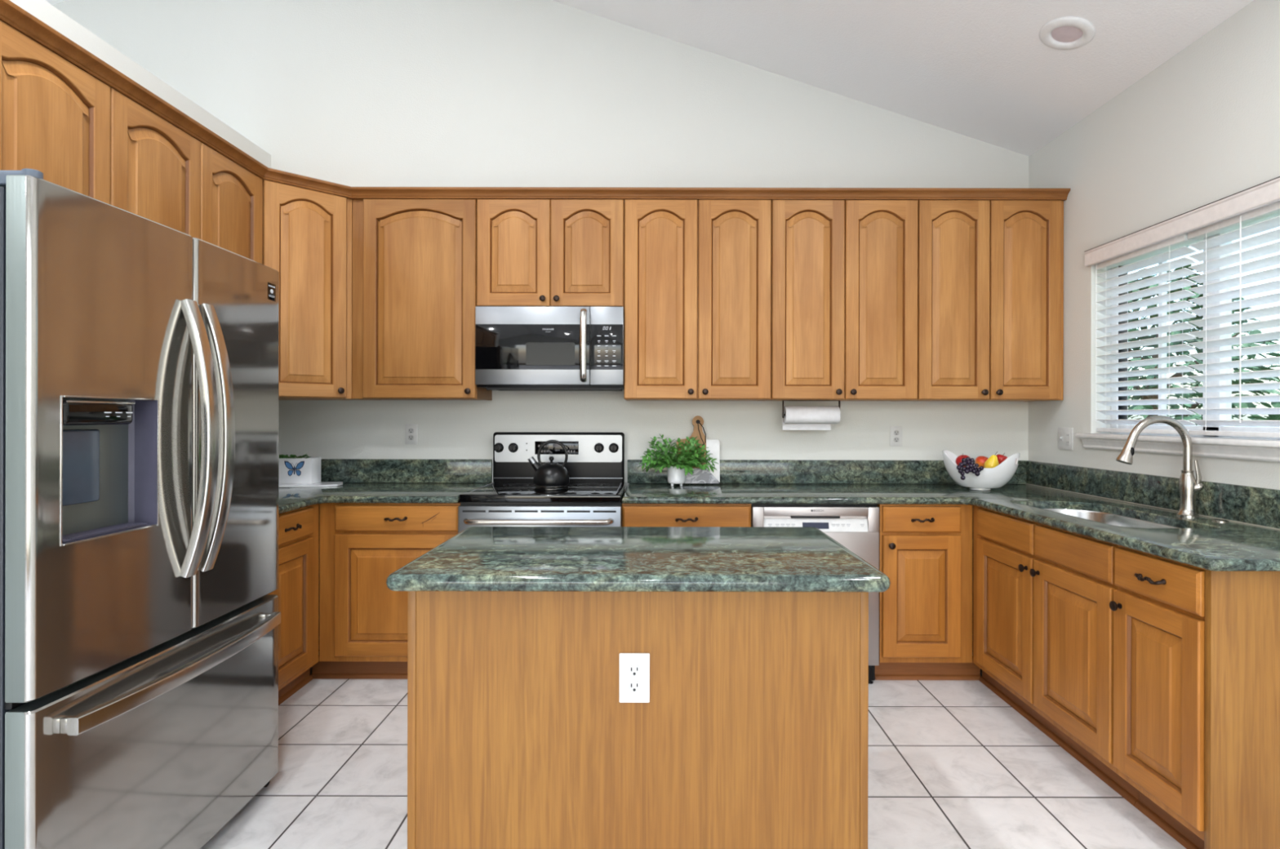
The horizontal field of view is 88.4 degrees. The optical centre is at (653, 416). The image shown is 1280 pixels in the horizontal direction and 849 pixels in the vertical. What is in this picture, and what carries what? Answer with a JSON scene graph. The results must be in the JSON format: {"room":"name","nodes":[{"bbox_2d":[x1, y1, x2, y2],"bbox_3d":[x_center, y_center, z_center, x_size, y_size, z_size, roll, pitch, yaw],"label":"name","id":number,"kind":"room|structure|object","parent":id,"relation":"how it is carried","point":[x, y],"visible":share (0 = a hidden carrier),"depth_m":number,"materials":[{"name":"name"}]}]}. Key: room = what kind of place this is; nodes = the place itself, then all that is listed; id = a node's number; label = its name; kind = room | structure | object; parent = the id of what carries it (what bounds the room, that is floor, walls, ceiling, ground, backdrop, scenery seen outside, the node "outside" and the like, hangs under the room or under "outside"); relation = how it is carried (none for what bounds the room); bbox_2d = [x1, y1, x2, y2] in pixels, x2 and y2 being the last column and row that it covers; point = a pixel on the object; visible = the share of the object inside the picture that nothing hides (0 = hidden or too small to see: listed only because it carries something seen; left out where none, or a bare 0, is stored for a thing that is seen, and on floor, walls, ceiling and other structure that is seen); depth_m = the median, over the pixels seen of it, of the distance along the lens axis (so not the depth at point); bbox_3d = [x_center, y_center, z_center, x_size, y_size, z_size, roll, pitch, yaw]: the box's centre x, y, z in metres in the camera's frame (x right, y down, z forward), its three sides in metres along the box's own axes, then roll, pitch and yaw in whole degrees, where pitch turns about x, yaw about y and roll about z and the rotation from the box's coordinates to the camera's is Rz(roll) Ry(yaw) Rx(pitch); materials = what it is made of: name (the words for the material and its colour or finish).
{"room":"kitchen","nodes":[
{"label":"kitchen","id":0,"kind":"room"},
{"bbox_2d":[9,0,271,168],"bbox_3d":[-2.234,-0.113,2.140,0.120,2.746,3.180,0,0,0],"label":"wall","id":1,"kind":"structure","parent":0,"point":[42,10],"depth_m":2.75,"materials":[{"name":"paint"}]},
{"bbox_2d":[0,20,110,204],"bbox_3d":[-1.995,-0.835,1.796,0.352,0.592,0.889,0,0,0],"label":"upper cabinet","id":2,"kind":"object","parent":1,"relation":"attached to","point":[55,115],"visible":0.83,"depth_m":2.02,"materials":[{"name":"brown wood"}]},
{"bbox_2d":[110,87,262,263],"bbox_3d":[-1.995,-0.835,2.680,0.352,0.592,0.876,0,0,0],"label":"upper cabinet","id":3,"kind":"object","parent":1,"relation":"attached to","point":[160,173],"visible":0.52,"depth_m":2.56,"materials":[{"name":"brown wood"}]},
{"bbox_2d":[52,0,1028,640],"bbox_3d":[-1.936,-0.849,3.805,8.424,4.220,0.150,0,0,0],"label":"wall","id":4,"kind":"structure","parent":0,"point":[352,93],"depth_m":3.73,"materials":[{"name":"paint"}]},
{"bbox_2d":[262,179,366,399],"bbox_3d":[-1.867,-0.613,3.422,0.608,1.036,0.613,0,0,0],"label":"upper cabinet","id":5,"kind":"object","parent":4,"relation":"attached to","point":[307,234],"visible":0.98,"depth_m":3.26,"materials":[{"name":"brown wood"}]},
{"bbox_2d":[0,0,1070,200],"bbox_3d":[0.130,-1.145,2.378,3.991,0.048,2.052,0,0,0],"label":"crown molding","id":6,"kind":"structure","parent":5,"relation":"attached to","point":[11,14],"depth_m":3.35,"materials":[{"name":"brown wood"}]},
{"bbox_2d":[320,458,492,483],"bbox_3d":[-1.534,0.305,3.720,1.239,0.132,0.019,0,0,0],"label":"backsplash","id":7,"kind":"structure","parent":4,"relation":"attached to","point":[344,470],"depth_m":3.71,"materials":[{"name":"green stone"}]},
{"bbox_2d":[404,423,417,444],"bbox_3d":[-1.373,0.098,3.725,0.070,0.114,0.008,0,0,0],"label":"power outlet","id":8,"kind":"object","parent":4,"relation":"attached to","point":[411,430],"visible":1,"depth_m":3.72,"materials":[{"name":"white plastic"}]},
{"bbox_2d":[408,427,413,433],"bbox_3d":[-1.373,0.079,3.723,0.029,0.029,0.003,0,0,0],"label":"receptacle","id":9,"kind":"object","parent":8,"relation":"attached to","point":[411,430],"depth_m":3.72,"materials":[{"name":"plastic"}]},
{"bbox_2d":[408,435,413,439],"bbox_3d":[-1.373,0.118,3.723,0.029,0.029,0.003,0,0,0],"label":"receptacle","id":10,"kind":"object","parent":8,"relation":"attached to","point":[410,437],"depth_m":3.72,"materials":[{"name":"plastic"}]},
{"bbox_2d":[351,199,492,400],"bbox_3d":[-1.238,-0.611,3.543,0.646,1.036,0.372,0,0,0],"label":"upper cabinet","id":11,"kind":"object","parent":4,"relation":"attached to","point":[415,260],"visible":0.98,"depth_m":3.38,"materials":[{"name":"brown wood"}]},
{"bbox_2d":[476,199,624,309],"bbox_3d":[-0.533,-0.848,3.543,0.760,0.561,0.372,0,0,0],"label":"upper cabinet","id":12,"kind":"object","parent":4,"relation":"attached to","point":[531,252],"visible":0.97,"depth_m":3.38,"materials":[{"name":"brown wood"}]},
{"bbox_2d":[475,306,624,391],"bbox_3d":[-0.534,-0.351,3.517,0.758,0.426,0.422,0,0,0],"label":"microwave","id":13,"kind":"object","parent":12,"relation":"attached to","point":[517,348],"visible":0.99,"depth_m":3.36,"materials":[{"name":"metal"}]},
{"bbox_2d":[623,199,771,400],"bbox_3d":[0.227,-0.608,3.543,0.758,1.036,0.372,0,0,0],"label":"upper cabinet","id":14,"kind":"object","parent":4,"relation":"attached to","point":[698,273],"visible":1,"depth_m":3.38,"materials":[{"name":"brown wood"}]},
{"bbox_2d":[627,459,1026,484],"bbox_3d":[0.977,0.311,3.720,2.250,0.132,0.019,0,0,0],"label":"backsplash","id":15,"kind":"structure","parent":4,"relation":"attached to","point":[731,471],"depth_m":3.71,"materials":[{"name":"green stone"}]},
{"bbox_2d":[764,200,917,401],"bbox_3d":[0.985,-0.607,3.543,0.753,1.036,0.372,0,0,0],"label":"upper cabinet","id":16,"kind":"object","parent":4,"relation":"attached to","point":[844,289],"visible":0.98,"depth_m":3.38,"materials":[{"name":"brown wood"}]},
{"bbox_2d":[782,400,840,417],"bbox_3d":[0.848,-0.040,3.545,0.312,0.096,0.036,0,0,0],"label":"paper towel holder","id":17,"kind":"object","parent":16,"relation":"attached to","point":[839,402],"visible":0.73,"depth_m":3.54,"materials":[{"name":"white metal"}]},
{"bbox_2d":[782,405,840,430],"bbox_3d":[0.848,0.007,3.546,0.292,0.130,0.096,0,0,0],"label":"paper towel roll","id":18,"kind":"object","parent":17,"relation":"hanging from","point":[797,417],"visible":0.92,"depth_m":3.51,"materials":[{"name":"white paper"}]},
{"bbox_2d":[889,426,902,446],"bbox_3d":[1.374,0.110,3.725,0.070,0.114,0.008,0,0,0],"label":"power outlet","id":19,"kind":"object","parent":4,"relation":"attached to","point":[895,432],"visible":1,"depth_m":3.72,"materials":[{"name":"white plastic"}]},
{"bbox_2d":[893,430,898,435],"bbox_3d":[1.374,0.090,3.723,0.029,0.029,0.003,0,0,0],"label":"receptacle","id":20,"kind":"object","parent":19,"relation":"attached to","point":[895,432],"depth_m":3.72,"materials":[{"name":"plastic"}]},
{"bbox_2d":[893,437,898,442],"bbox_3d":[1.374,0.129,3.723,0.029,0.029,0.003,0,0,0],"label":"receptacle","id":21,"kind":"object","parent":19,"relation":"attached to","point":[895,439],"depth_m":3.72,"materials":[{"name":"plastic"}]},
{"bbox_2d":[895,200,1063,401],"bbox_3d":[1.743,-0.605,3.543,0.757,1.036,0.372,0,0,0],"label":"upper cabinet","id":22,"kind":"object","parent":4,"relation":"attached to","point":[990,273],"visible":0.98,"depth_m":3.38,"materials":[{"name":"brown wood"}]},
{"bbox_2d":[44,0,1253,156],"bbox_3d":[-1.934,-2.222,0.215,8.124,1.474,7.030,0,0,0],"label":"ceiling","id":23,"kind":"structure","parent":0,"point":[982,70],"depth_m":3.18,"materials":[{"name":"paint"}]},
{"bbox_2d":[1039,16,1095,49],"bbox_3d":[1.729,-1.602,2.753,0.197,0.071,0.206,0,0,4],"label":"recessed light","id":24,"kind":"object","parent":23,"relation":"in","point":[1066,33],"visible":1,"depth_m":2.74,"materials":[{"name":"white paint"}]},
{"bbox_2d":[200,640,1186,848],"bbox_3d":[-1.941,1.311,0.215,8.424,0.100,7.330,0,0,0],"label":"floor","id":25,"kind":"structure","parent":0,"point":[952,765],"depth_m":2.29,"materials":[{"name":"tile"}]},
{"bbox_2d":[0,168,280,848],"bbox_3d":[-1.674,0.371,1.820,0.942,1.781,0.910,0,0,0],"label":"refrigerator","id":26,"kind":"object","parent":25,"relation":"on","point":[140,620],"visible":1,"depth_m":1.62,"materials":[{"name":"metal"}]},
{"bbox_2d":[268,503,319,705],"bbox_3d":[-1.853,0.834,2.731,0.643,0.855,0.862,0,0,0],"label":"base cabinet","id":27,"kind":"object","parent":25,"relation":"on","point":[297,592],"visible":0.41,"depth_m":2.90,"materials":[{"name":"brown wood"}]},
{"bbox_2d":[278,482,486,514],"bbox_3d":[-1.544,0.389,3.007,1.259,0.034,1.444,0,0,0],"label":"countertop","id":28,"kind":"structure","parent":27,"relation":"on","point":[290,499],"depth_m":3.17,"materials":[{"name":"green stone"}]},
{"bbox_2d":[279,481,342,487],"bbox_3d":[-1.908,0.366,3.560,0.425,0.009,0.200,0,0,0],"label":"tray","id":29,"kind":"object","parent":28,"relation":"on","point":[322,483],"visible":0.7,"depth_m":3.51,"materials":[{"name":"white ceramic"}]},
{"bbox_2d":[279,453,320,484],"bbox_3d":[-1.948,0.280,3.569,0.230,0.161,0.112,0,0,0],"label":"planter box","id":30,"kind":"object","parent":29,"relation":"on","point":[293,469],"visible":0.83,"depth_m":3.52,"materials":[{"name":"white ceramic"}]},
{"bbox_2d":[284,461,304,475],"bbox_3d":[-1.926,0.277,3.524,0.108,0.082,0.002,0,0,0],"label":"print","id":31,"kind":"object","parent":30,"relation":"attached to","point":[291,468],"depth_m":3.52},
{"bbox_2d":[311,502,460,679],"bbox_3d":[-1.284,0.835,3.394,0.736,0.855,0.669,0,0,0],"label":"base cabinet","id":32,"kind":"object","parent":25,"relation":"on","point":[363,623],"visible":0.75,"depth_m":3.09,"materials":[{"name":"brown wood"}]},
{"bbox_2d":[457,431,626,533],"bbox_3d":[-0.532,0.675,3.346,0.758,1.178,0.708,0,0,0],"label":"range","id":33,"kind":"object","parent":25,"relation":"on","point":[593,495],"visible":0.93,"depth_m":3.34,"materials":[{"name":"metal"}]},
{"bbox_2d":[459,481,626,502],"bbox_3d":[-0.532,0.382,3.373,0.758,0.038,0.595,0,0,0],"label":"cooktop","id":34,"kind":"object","parent":33,"relation":"in","point":[492,491],"depth_m":3.12,"materials":[{"name":"black glass"}]},
{"bbox_2d":[528,440,569,488],"bbox_3d":[-0.533,0.241,3.430,0.185,0.244,0.185,0,0,36],"label":"kettle","id":35,"kind":"object","parent":33,"relation":"on","point":[551,474],"visible":1,"depth_m":3.38,"materials":[{"name":"metal"}]},
{"bbox_2d":[407,591,868,848],"bbox_3d":[-0.039,0.841,1.892,1.122,0.847,0.584,0,0,0],"label":"kitchen island","id":36,"kind":"object","parent":25,"relation":"on","point":[752,732],"visible":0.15,"depth_m":1.60,"materials":[{"name":"brown wood"}]},
{"bbox_2d":[619,653,649,702],"bbox_3d":[-0.047,0.635,1.598,0.074,0.120,0.008,0,0,0],"label":"power outlet","id":37,"kind":"object","parent":36,"relation":"attached to","point":[634,668],"visible":1,"depth_m":1.60,"materials":[{"name":"white plastic"}]},
{"bbox_2d":[628,680,639,693],"bbox_3d":[-0.047,0.654,1.596,0.029,0.029,0.003,0,0,0],"label":"receptacle","id":38,"kind":"object","parent":37,"relation":"attached to","point":[633,686],"depth_m":1.59,"materials":[{"name":"plastic"}]},
{"bbox_2d":[628,664,640,676],"bbox_3d":[-0.047,0.615,1.596,0.029,0.029,0.003,0,0,0],"label":"receptacle","id":39,"kind":"object","parent":37,"relation":"attached to","point":[634,670],"depth_m":1.59,"materials":[{"name":"plastic"}]},
{"bbox_2d":[386,526,890,591],"bbox_3d":[-0.037,0.396,1.906,1.208,0.042,0.712,0,0,0],"label":"island countertop","id":40,"kind":"structure","parent":36,"relation":"on","point":[476,558],"depth_m":1.69,"materials":[{"name":"green stone"}]},
{"bbox_2d":[622,502,751,527],"bbox_3d":[0.155,0.838,3.394,0.612,0.855,0.669,0,0,0],"label":"base cabinet","id":41,"kind":"object","parent":25,"relation":"on","point":[728,515],"visible":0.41,"depth_m":3.09,"materials":[{"name":"brown wood"}]},
{"bbox_2d":[751,503,879,684],"bbox_3d":[0.762,0.841,3.405,0.595,0.852,0.631,0,0,0],"label":"dishwasher","id":42,"kind":"object","parent":25,"relation":"on","point":[855,527],"visible":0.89,"depth_m":3.09,"materials":[{"name":"metal"}]},
{"bbox_2d":[751,503,877,527],"bbox_3d":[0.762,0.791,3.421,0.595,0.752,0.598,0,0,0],"label":"control panel","id":43,"kind":"object","parent":42,"relation":"in","point":[767,519],"depth_m":3.11,"materials":[{"name":"silver metal"}]},
{"bbox_2d":[875,504,981,679],"bbox_3d":[1.324,0.840,3.394,0.510,0.855,0.669,0,0,0],"label":"base cabinet","id":44,"kind":"object","parent":25,"relation":"on","point":[926,550],"visible":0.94,"depth_m":3.09,"materials":[{"name":"brown wood"}]},
{"bbox_2d":[973,505,1138,806],"bbox_3d":[1.791,0.841,2.651,0.660,0.855,1.019,0,0,0],"label":"base cabinet","id":45,"kind":"object","parent":25,"relation":"on","point":[1043,616],"visible":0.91,"depth_m":2.50,"materials":[{"name":"brown wood"}]},
{"bbox_2d":[622,483,1279,571],"bbox_3d":[0.987,0.394,2.733,2.270,0.034,1.991,0,0,0],"label":"countertop","id":46,"kind":"structure","parent":45,"relation":"on","point":[1202,542],"depth_m":2.90,"materials":[{"name":"green stone"}]},
{"bbox_2d":[637,433,719,485],"bbox_3d":[0.131,0.233,3.562,0.446,0.282,0.224,0,0,0],"label":"potted plant","id":47,"kind":"object","parent":46,"relation":"on","point":[678,466],"visible":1,"depth_m":3.54,"materials":[{"name":"green plant"}]},
{"bbox_2d":[676,415,719,483],"bbox_3d":[0.248,0.183,3.683,0.240,0.378,0.042,0,0,0],"label":"cutting board","id":48,"kind":"object","parent":46,"relation":"on","point":[699,476],"visible":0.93,"depth_m":3.67,"materials":[{"name":"grey stone"}]},
{"bbox_2d":[942,450,1020,490],"bbox_3d":[1.691,0.279,3.410,0.364,0.198,0.257,0,0,36],"label":"fruit bowl","id":49,"kind":"object","parent":46,"relation":"on","point":[997,477],"visible":0.85,"depth_m":3.31,"materials":[{"name":"white ceramic"}]},
{"bbox_2d":[955,453,969,466],"bbox_3d":[1.601,0.227,3.400,0.074,0.076,0.074,0,0,23],"label":"apple","id":50,"kind":"object","parent":49,"relation":"in","point":[958,459],"visible":0.46,"depth_m":3.39,"materials":[{"name":"red plant"}]},
{"bbox_2d":[956,457,983,479],"bbox_3d":[1.579,0.259,3.298,0.134,0.115,0.059,0,0,0],"label":"grape bunch","id":51,"kind":"object","parent":49,"relation":"in","point":[965,461],"visible":1,"depth_m":3.28,"materials":[{"name":"purple food"}]},
{"bbox_2d":[974,456,988,467],"bbox_3d":[1.715,0.237,3.429,0.072,0.065,0.072,0,0,25],"label":"nectarine","id":52,"kind":"object","parent":49,"relation":"in","point":[980,460],"visible":0.5,"depth_m":3.41,"materials":[{"name":"orange food"}]},
{"bbox_2d":[983,451,999,467],"bbox_3d":[1.723,0.229,3.356,0.069,0.106,0.068,0,0,20],"label":"pear","id":53,"kind":"object","parent":49,"relation":"in","point":[992,462],"visible":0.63,"depth_m":3.33,"materials":[{"name":"yellow plant"}]},
{"bbox_2d":[995,453,1007,464],"bbox_3d":[1.799,0.220,3.405,0.066,0.066,0.066,0,0,26],"label":"apple","id":54,"kind":"object","parent":49,"relation":"in","point":[1001,458],"visible":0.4,"depth_m":3.38,"materials":[{"name":"red plant"}]},
{"bbox_2d":[1043,508,1178,528],"bbox_3d":[1.779,0.509,2.598,0.390,0.193,0.755,0,0,0],"label":"sink","id":55,"kind":"object","parent":46,"relation":"in","point":[1100,517],"visible":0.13,"depth_m":2.80,"materials":[{"name":"metal"}]},
{"bbox_2d":[1115,415,1204,517],"bbox_3d":[1.928,0.187,2.513,0.309,0.384,0.073,0,0,0],"label":"faucet","id":56,"kind":"object","parent":46,"relation":"on","point":[1188,485],"visible":1,"depth_m":2.50,"materials":[{"name":"silver metal"}]},
{"bbox_2d":[1211,519,1229,522],"bbox_3d":[2.054,0.376,2.385,0.048,0.006,0.048,0,0,0],"label":"cover","id":57,"kind":"object","parent":46,"relation":"on","point":[1213,520],"visible":1,"depth_m":2.37,"materials":[{"name":"silver metal"}]},
{"bbox_2d":[1109,545,1279,848],"bbox_3d":[1.790,0.841,1.958,0.662,0.855,0.366,0,0,0],"label":"base cabinet","id":58,"kind":"object","parent":25,"relation":"on","point":[1197,650],"visible":0.94,"depth_m":1.80,"materials":[{"name":"brown wood"}]},
{"bbox_2d":[1027,0,1279,489],"bbox_3d":[2.199,-0.178,0.215,0.150,2.896,7.030,0,0,0],"label":"wall","id":59,"kind":"structure","parent":0,"point":[1202,127],"depth_m":2.81,"materials":[{"name":"paint"}]},
{"bbox_2d":[1057,427,1072,450],"bbox_3d":[2.115,0.112,3.387,0.016,0.114,0.116,0,0,0],"label":"switch plate","id":60,"kind":"object","parent":59,"relation":"attached to","point":[1064,434],"visible":1,"depth_m":3.38,"materials":[{"name":"white plastic"}]},
{"bbox_2d":[1066,432,1070,445],"bbox_3d":[2.116,0.112,3.361,0.002,0.066,0.033,0,0,0],"label":"receptacle","id":61,"kind":"object","parent":60,"relation":"attached to","point":[1068,434],"depth_m":3.36,"materials":[{"name":"white plastic"}]},
{"bbox_2d":[1026,460,1279,529],"bbox_3d":[2.111,0.313,2.737,0.022,0.132,1.984,0,0,0],"label":"backsplash","id":62,"kind":"structure","parent":59,"relation":"attached to","point":[1251,505],"depth_m":2.74,"materials":[{"name":"green stone"}]},
{"bbox_2d":[1075,433,1279,448],"bbox_3d":[2.150,0.092,2.583,0.134,0.023,1.345,0,0,0],"label":"trim","id":63,"kind":"structure","parent":59,"relation":"attached to","point":[1165,438],"depth_m":2.52,"materials":[{"name":"white paint"}]},
{"bbox_2d":[1080,438,1279,462],"bbox_3d":[2.110,0.128,2.583,0.025,0.048,1.295,0,0,0],"label":"trim","id":64,"kind":"structure","parent":59,"relation":"attached to","point":[1242,452],"depth_m":2.54,"materials":[{"name":"white paint"}]},
{"bbox_2d":[1084,176,1279,266],"bbox_3d":[2.113,-0.771,2.574,0.023,0.074,1.277,0,0,0],"label":"blind valance","id":65,"kind":"object","parent":59,"relation":"attached to","point":[1267,193],"visible":1,"depth_m":2.58,"materials":[{"name":"white wood"}]},
{"bbox_2d":[1111,213,1279,439],"bbox_3d":[2.244,-0.342,2.583,0.050,0.847,1.225,0,0,0],"label":"window","id":66,"kind":"structure","parent":59,"relation":"in","point":[1228,417],"depth_m":2.63,"materials":[{"name":"white paint"}]},
{"bbox_2d":[1095,232,1197,434],"bbox_3d":[2.159,-0.344,2.915,0.065,0.832,0.532,0,0,0],"label":"window blind","id":67,"kind":"object","parent":66,"relation":"attached to","point":[1182,239],"visible":0.9,"depth_m":2.89,"materials":[{"name":"white plastic"}]},
{"bbox_2d":[1187,200,1279,437],"bbox_3d":[2.159,-0.344,2.309,0.065,0.832,0.647,0,0,0],"label":"window blind","id":68,"kind":"object","parent":66,"relation":"attached to","point":[1273,209],"visible":0.96,"depth_m":2.43,"materials":[{"name":"white plastic"}]},
{"label":"outside","id":69,"kind":"structure","parent":0,"visible":0},
{"bbox_3d":[16.138,1.599,4.000,27.716,0.100,32.000,0,0,0],"label":"ground","id":70,"kind":"structure","parent":69,"visible":0},
{"bbox_2d":[1128,264,1279,426],"bbox_3d":[5.183,0.019,6.810,2.185,3.024,2.229,0,0,0],"label":"tree","id":71,"kind":"object","parent":70,"relation":"on","point":[1275,404],"visible":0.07,"depth_m":6.35,"materials":[{"name":"green plant"}]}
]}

